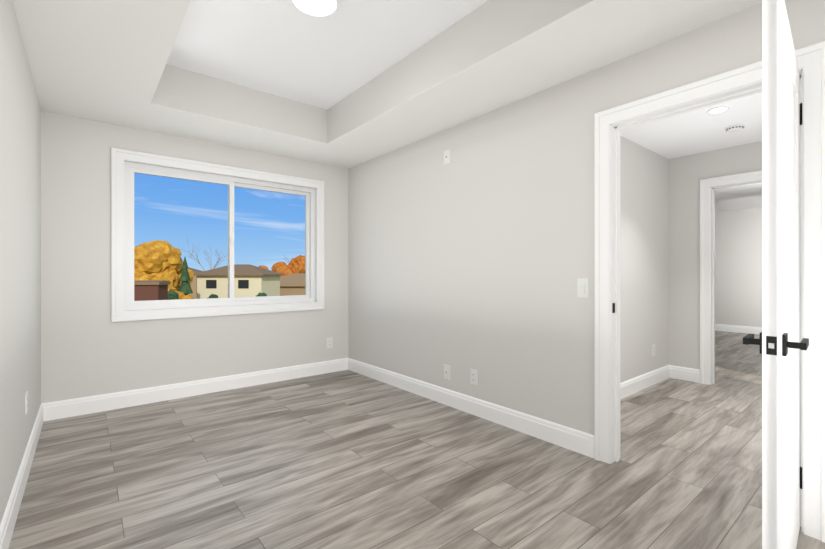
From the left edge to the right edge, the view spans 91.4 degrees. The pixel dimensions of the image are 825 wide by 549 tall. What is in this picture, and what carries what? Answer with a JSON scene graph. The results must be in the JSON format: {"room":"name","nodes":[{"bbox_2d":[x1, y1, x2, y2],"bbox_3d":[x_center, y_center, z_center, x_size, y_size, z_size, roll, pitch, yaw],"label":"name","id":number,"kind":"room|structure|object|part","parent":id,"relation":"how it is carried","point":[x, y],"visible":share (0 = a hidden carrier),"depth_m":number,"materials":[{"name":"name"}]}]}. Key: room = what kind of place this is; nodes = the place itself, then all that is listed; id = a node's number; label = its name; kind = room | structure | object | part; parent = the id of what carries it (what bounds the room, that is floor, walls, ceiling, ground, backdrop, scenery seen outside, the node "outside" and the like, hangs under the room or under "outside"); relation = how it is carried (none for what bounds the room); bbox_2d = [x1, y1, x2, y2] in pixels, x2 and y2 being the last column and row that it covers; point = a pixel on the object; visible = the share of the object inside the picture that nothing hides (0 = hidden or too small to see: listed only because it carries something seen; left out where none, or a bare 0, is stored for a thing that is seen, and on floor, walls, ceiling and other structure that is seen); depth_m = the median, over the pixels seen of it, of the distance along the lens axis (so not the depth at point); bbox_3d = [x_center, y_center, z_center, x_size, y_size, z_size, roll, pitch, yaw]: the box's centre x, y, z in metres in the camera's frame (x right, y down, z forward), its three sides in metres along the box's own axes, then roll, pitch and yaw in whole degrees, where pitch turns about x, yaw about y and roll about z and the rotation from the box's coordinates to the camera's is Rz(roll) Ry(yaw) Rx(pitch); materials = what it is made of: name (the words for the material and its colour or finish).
{"room":"empty bedroom","nodes":[
{"label":"empty bedroom","id":0,"kind":"room"},
{"bbox_2d":[0,0,40,523],"bbox_3d":[-1.472,-0.350,1.296,0.120,3.000,5.010,0,0,-39],"label":"wall","id":1,"kind":"structure","parent":0,"point":[20,242],"depth_m":2.04,"materials":[{"name":"white paint"}]},
{"bbox_2d":[0,404,43,548],"bbox_3d":[-1.407,1.080,1.323,0.016,0.140,4.730,0,0,-39],"label":"baseboard","id":2,"kind":"structure","parent":1,"relation":"attached to","point":[8,521],"depth_m":2.01,"materials":[{"name":"white wood"}]},
{"bbox_2d":[25,391,27,414],"bbox_3d":[-2.244,0.745,2.343,0.007,0.124,0.078,0,0,-39],"label":"electrical outlet","id":3,"kind":"object","parent":1,"relation":"attached to","point":[26,402],"visible":0.98,"depth_m":2.32,"materials":[{"name":"white plastic"}]},
{"bbox_2d":[41,110,347,402],"bbox_3d":[-1.848,-0.350,4.119,2.866,3.000,0.160,0,0,-39],"label":"wall","id":4,"kind":"structure","parent":0,"point":[89,347],"depth_m":3.48,"materials":[{"name":"white paint"}]},
{"bbox_2d":[111,147,324,321],"bbox_3d":[-1.791,-0.338,4.045,1.980,1.485,0.023,0,0,-39],"label":"window frame","id":5,"kind":"structure","parent":4,"relation":"in","point":[119,156],"depth_m":3.75,"materials":[{"name":"white wood"}]},
{"bbox_2d":[124,162,313,309],"bbox_3d":[-1.859,-0.338,4.127,1.800,1.305,0.084,0,0,-39],"label":"window","id":6,"kind":"structure","parent":4,"relation":"in","point":[130,170],"depth_m":4.04,"materials":[{"name":"white plastic"}]},
{"bbox_2d":[124,160,316,310],"bbox_3d":[-1.823,-0.338,4.083,1.824,1.329,0.077,0,0,-39],"label":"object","id":7,"kind":"object","parent":4,"relation":"attached to","point":[315,244],"visible":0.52,"depth_m":4.62,"materials":[{"name":"white"}]},
{"bbox_2d":[327,337,332,347],"bbox_3d":[-0.972,0.803,4.726,0.078,0.124,0.007,0,0,-39],"label":"outlet","id":8,"kind":"object","parent":4,"relation":"attached to","point":[330,342],"visible":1,"depth_m":4.73,"materials":[{"name":"white plastic"}]},
{"bbox_2d":[41,358,347,420],"bbox_3d":[-1.839,1.080,4.013,2.746,0.140,0.016,0,0,-39],"label":"baseboard","id":9,"kind":"structure","parent":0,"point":[86,405],"depth_m":3.74,"materials":[{"name":"white wood"}]},
{"bbox_2d":[12,0,761,211],"bbox_3d":[2.760,-1.567,4.445,10.420,0.567,5.800,0,0,-39],"label":"ceiling","id":10,"kind":"structure","parent":0,"point":[102,60],"depth_m":2.77,"materials":[{"name":"white paint"}]},
{"bbox_2d":[166,0,488,109],"bbox_3d":[-0.506,-1.735,2.394,1.465,0.230,2.850,0,0,-39],"label":"ceiling tray","id":11,"kind":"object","parent":10,"relation":"attached to","point":[287,49],"visible":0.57,"depth_m":2.80,"materials":[{"name":"white paint"}]},
{"bbox_2d":[291,0,338,16],"bbox_3d":[-0.572,-1.602,2.356,0.280,0.036,0.280,0,0,-39],"label":"flush ceiling light","id":12,"kind":"object","parent":11,"relation":"attached to","point":[319,8],"visible":1,"depth_m":2.39,"materials":[{"name":"white"}]},
{"bbox_2d":[725,124,744,132],"bbox_3d":[2.820,-1.272,3.521,0.132,0.036,0.132,0,0,-39],"label":"smoke detector","id":13,"kind":"object","parent":10,"relation":"attached to","point":[734,128],"visible":1,"depth_m":3.49,"materials":[{"name":"white plastic"}]},
{"bbox_2d":[9,331,824,548],"bbox_3d":[2.733,1.210,4.423,10.650,0.120,5.800,0,0,-39],"label":"floor","id":14,"kind":"structure","parent":0,"point":[346,459],"depth_m":2.30,"materials":[{"name":"wood"}]},
{"bbox_2d":[348,0,824,434],"bbox_3d":[0.799,-0.350,3.045,0.120,3.000,4.850,0,0,-39],"label":"wall","id":15,"kind":"structure","parent":0,"point":[476,252],"depth_m":3.05,"materials":[{"name":"white paint"}]},
{"bbox_2d":[444,149,449,164],"bbox_3d":[0.302,-1.038,3.554,0.008,0.124,0.078,0,0,-39],"label":"plate","id":16,"kind":"object","parent":15,"relation":"attached to","point":[446,156],"visible":1,"depth_m":3.55,"materials":[{"name":"white plastic"}]},
{"bbox_2d":[444,364,449,379],"bbox_3d":[0.302,0.860,3.554,0.008,0.124,0.078,0,0,-39],"label":"outlet","id":17,"kind":"object","parent":15,"relation":"attached to","point":[446,371],"visible":1,"depth_m":3.55,"materials":[{"name":"white plastic"}]},
{"bbox_2d":[348,358,593,457],"bbox_3d":[0.178,1.080,3.699,0.016,0.140,3.053,0,0,-39],"label":"baseboard","id":18,"kind":"structure","parent":15,"relation":"attached to","point":[575,440],"depth_m":3.16,"materials":[{"name":"white wood"}]},
{"bbox_2d":[470,369,477,385],"bbox_3d":[0.503,0.843,3.308,0.007,0.124,0.078,0,0,-39],"label":"electrical outlet","id":19,"kind":"object","parent":15,"relation":"attached to","point":[473,377],"visible":1,"depth_m":3.30,"materials":[{"name":"white plastic"}]},
{"bbox_2d":[577,278,588,297],"bbox_3d":[1.091,0.087,2.583,0.011,0.124,0.078,0,0,-39],"label":"switch plate","id":20,"kind":"object","parent":15,"relation":"attached to","point":[582,287],"visible":1,"depth_m":2.58,"materials":[{"name":"white plastic"}]},
{"bbox_2d":[594,41,824,542],"bbox_3d":[1.511,0.073,2.154,0.147,2.153,1.026,0,0,-39],"label":"door frame","id":21,"kind":"structure","parent":15,"relation":"attached to","point":[811,61],"depth_m":1.94,"materials":[{"name":"white wood"}]},
{"bbox_3d":[1.231,0.205,2.465,0.032,0.060,0.002,0,0,-39],"label":"bedroom door jamb strike","id":22,"kind":"part","parent":21,"relation":"part of","materials":[{"name":"black metal"}]},
{"bbox_2d":[743,0,808,548],"bbox_3d":[1.425,0.119,1.543,0.822,2.032,0.153,0,0,-43],"label":"door","id":23,"kind":"structure","parent":15,"relation":"in","point":[780,297],"depth_m":1.28,"materials":[{"name":"white wood"}]},
{"bbox_2d":[768,343,773,348],"bbox_3d":[1.122,0.223,1.259,0.008,0.016,0.014,0,0,-43],"label":"latch","id":24,"kind":"object","parent":23,"relation":"attached to","point":[770,345],"depth_m":1.26,"materials":[{"name":"silver metal"}]},
{"label":"handle","id":25,"kind":"part","parent":23,"relation":"part of","materials":[{"name":"black metal"}]},
{"bbox_3d":[1.729,0.096,1.811,0.012,1.724,0.044,0,0,-43],"label":"door hinge","id":26,"kind":"part","parent":23,"relation":"part of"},
{"bbox_2d":[620,136,668,382],"bbox_3d":[1.919,-0.350,3.811,2.584,3.000,0.120,0,0,-39],"label":"wall","id":27,"kind":"structure","parent":0,"point":[644,249],"depth_m":4.08,"materials":[{"name":"white paint"}]},
{"bbox_2d":[620,365,669,398],"bbox_3d":[1.916,1.080,3.720,2.464,0.140,0.016,0,0,-39],"label":"baseboard","id":28,"kind":"structure","parent":27,"relation":"attached to","point":[638,383],"depth_m":4.04,"materials":[{"name":"white wood"}]},
{"bbox_2d":[652,344,654,355],"bbox_3d":[2.535,0.794,4.230,0.078,0.124,0.007,0,0,-39],"label":"outlet","id":29,"kind":"object","parent":27,"relation":"attached to","point":[653,349],"visible":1,"depth_m":4.22,"materials":[{"name":"white plastic"}]},
{"bbox_2d":[669,141,761,369],"bbox_3d":[3.373,-0.350,3.977,0.120,3.000,1.460,0,0,-39],"label":"wall","id":30,"kind":"structure","parent":0,"point":[687,173],"depth_m":4.36,"materials":[{"name":"white paint"}]},
{"bbox_2d":[669,365,699,382],"bbox_3d":[2.954,1.080,4.384,0.016,0.140,0.300,0,0,-39],"label":"baseboard","id":31,"kind":"structure","parent":30,"relation":"attached to","point":[685,373],"depth_m":4.37,"materials":[{"name":"white wood"}]},
{"bbox_2d":[700,170,761,384],"bbox_3d":[3.410,0.073,3.914,0.147,2.153,1.005,0,0,-39],"label":"door frame","id":32,"kind":"structure","parent":30,"relation":"attached to","point":[706,185],"depth_m":4.22,"materials":[{"name":"white wood"}]},
{"bbox_2d":[715,207,761,326],"bbox_3d":[6.751,-0.350,7.700,0.120,3.000,5.800,0,0,-39],"label":"wall","id":33,"kind":"structure","parent":0,"point":[738,267],"depth_m":7.97,"materials":[{"name":"white paint"}]},
{"bbox_2d":[715,324,761,334],"bbox_3d":[7.014,1.080,7.269,0.016,0.140,4.400,0,0,-39],"label":"baseboard","id":34,"kind":"structure","parent":33,"relation":"attached to","point":[739,329],"depth_m":7.96,"materials":[{"name":"white wood"}]},
{"label":"outside","id":35,"kind":"structure","parent":0,"visible":0},
{"bbox_3d":[-49.323,5.850,91.705,200.000,0.200,195.520,0,0,-39],"label":"ground","id":36,"kind":"structure","parent":35,"visible":0},
{"bbox_2d":[134,280,170,300],"bbox_3d":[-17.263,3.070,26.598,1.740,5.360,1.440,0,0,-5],"label":"shed","id":37,"kind":"object","parent":36,"relation":"on","point":[143,289],"depth_m":26.03,"materials":[{"name":"brown wood"}]},
{"bbox_2d":[134,274,176,291],"bbox_3d":[-25.191,2.845,39.826,3.906,5.811,4.558,0,0,-39],"label":"trees","id":38,"kind":"object","parent":36,"relation":"on","point":[150,277],"depth_m":39.18,"materials":[{"name":"yellow plant"}]},
{"bbox_2d":[134,240,182,287],"bbox_3d":[-29.180,0.994,43.919,7.082,9.513,6.852,0,0,-39],"label":"trees","id":39,"kind":"object","parent":36,"relation":"on","point":[146,264],"depth_m":42.46,"materials":[{"name":"yellow plant"}]},
{"bbox_2d":[168,291,178,299],"bbox_3d":[-21.969,3.607,35.883,2.188,4.286,2.317,0,0,-39],"label":"trees","id":40,"kind":"object","parent":36,"relation":"on","point":[172,296],"depth_m":36.27,"materials":[{"name":"green plant"}]},
{"bbox_2d":[175,291,193,298],"bbox_3d":[-22.017,3.656,38.150,2.147,4.188,2.166,0,0,-39],"label":"trees","id":41,"kind":"object","parent":36,"relation":"on","point":[183,296],"depth_m":37.89,"materials":[{"name":"yellow plant"}]},
{"bbox_2d":[176,269,193,290],"bbox_3d":[-27.755,1.979,46.125,4.997,7.542,4.352,0,0,-39],"label":"trees","id":42,"kind":"object","parent":36,"relation":"on","point":[191,273],"depth_m":46.09,"materials":[{"name":"yellow plant"}]},
{"bbox_2d":[178,257,192,294],"bbox_3d":[-23.733,1.925,42.000,2.283,7.650,2.400,0,0,-39],"label":"trees","id":43,"kind":"object","parent":36,"relation":"on","point":[185,288],"depth_m":41.71,"materials":[{"name":"green plant"}]},
{"bbox_2d":[188,267,202,298],"bbox_3d":[-56.501,1.860,98.939,9.900,7.780,8.900,0,0,-10],"label":"house","id":44,"kind":"structure","parent":36,"relation":"on","point":[194,288],"depth_m":95.72,"materials":[{"name":"brown brick"}]},
{"bbox_2d":[179,235,227,270],"bbox_3d":[-41.243,-1.095,80.933,10.218,13.705,4.978,0,0,-39],"label":"trees","id":45,"kind":"object","parent":36,"relation":"on","point":[206,254],"depth_m":79.91,"materials":[{"name":"beige plant"}]},
{"bbox_2d":[209,294,217,297],"bbox_3d":[-19.615,3.856,40.016,1.744,3.788,1.928,0,0,-39],"label":"trees","id":46,"kind":"object","parent":36,"relation":"on","point":[212,296],"depth_m":40.08,"materials":[{"name":"green plant"}]},
{"bbox_2d":[194,264,283,298],"bbox_3d":[-23.492,2.185,54.993,9.500,7.130,6.900,0,0,4],"label":"house","id":47,"kind":"structure","parent":36,"relation":"on","point":[258,280],"depth_m":52.13,"materials":[{"name":"beige paint"}]},
{"bbox_2d":[256,292,266,296],"bbox_3d":[-15.537,3.791,42.044,1.765,3.918,2.042,0,0,-39],"label":"trees","id":48,"kind":"object","parent":36,"relation":"on","point":[262,294],"depth_m":41.44,"materials":[{"name":"green plant"}]},
{"bbox_2d":[271,255,304,276],"bbox_3d":[-26.637,0.681,89.913,9.196,10.138,9.026,0,0,-39],"label":"trees","id":49,"kind":"object","parent":36,"relation":"on","point":[299,260],"depth_m":86.89,"materials":[{"name":"orange plant"}]},
{"bbox_2d":[280,273,304,295],"bbox_3d":[-18.784,2.760,70.489,13.900,5.980,9.900,0,0,4],"label":"house","id":50,"kind":"structure","parent":36,"relation":"on","point":[294,285],"depth_m":66.16,"materials":[{"name":"brown brick"}]}
]}

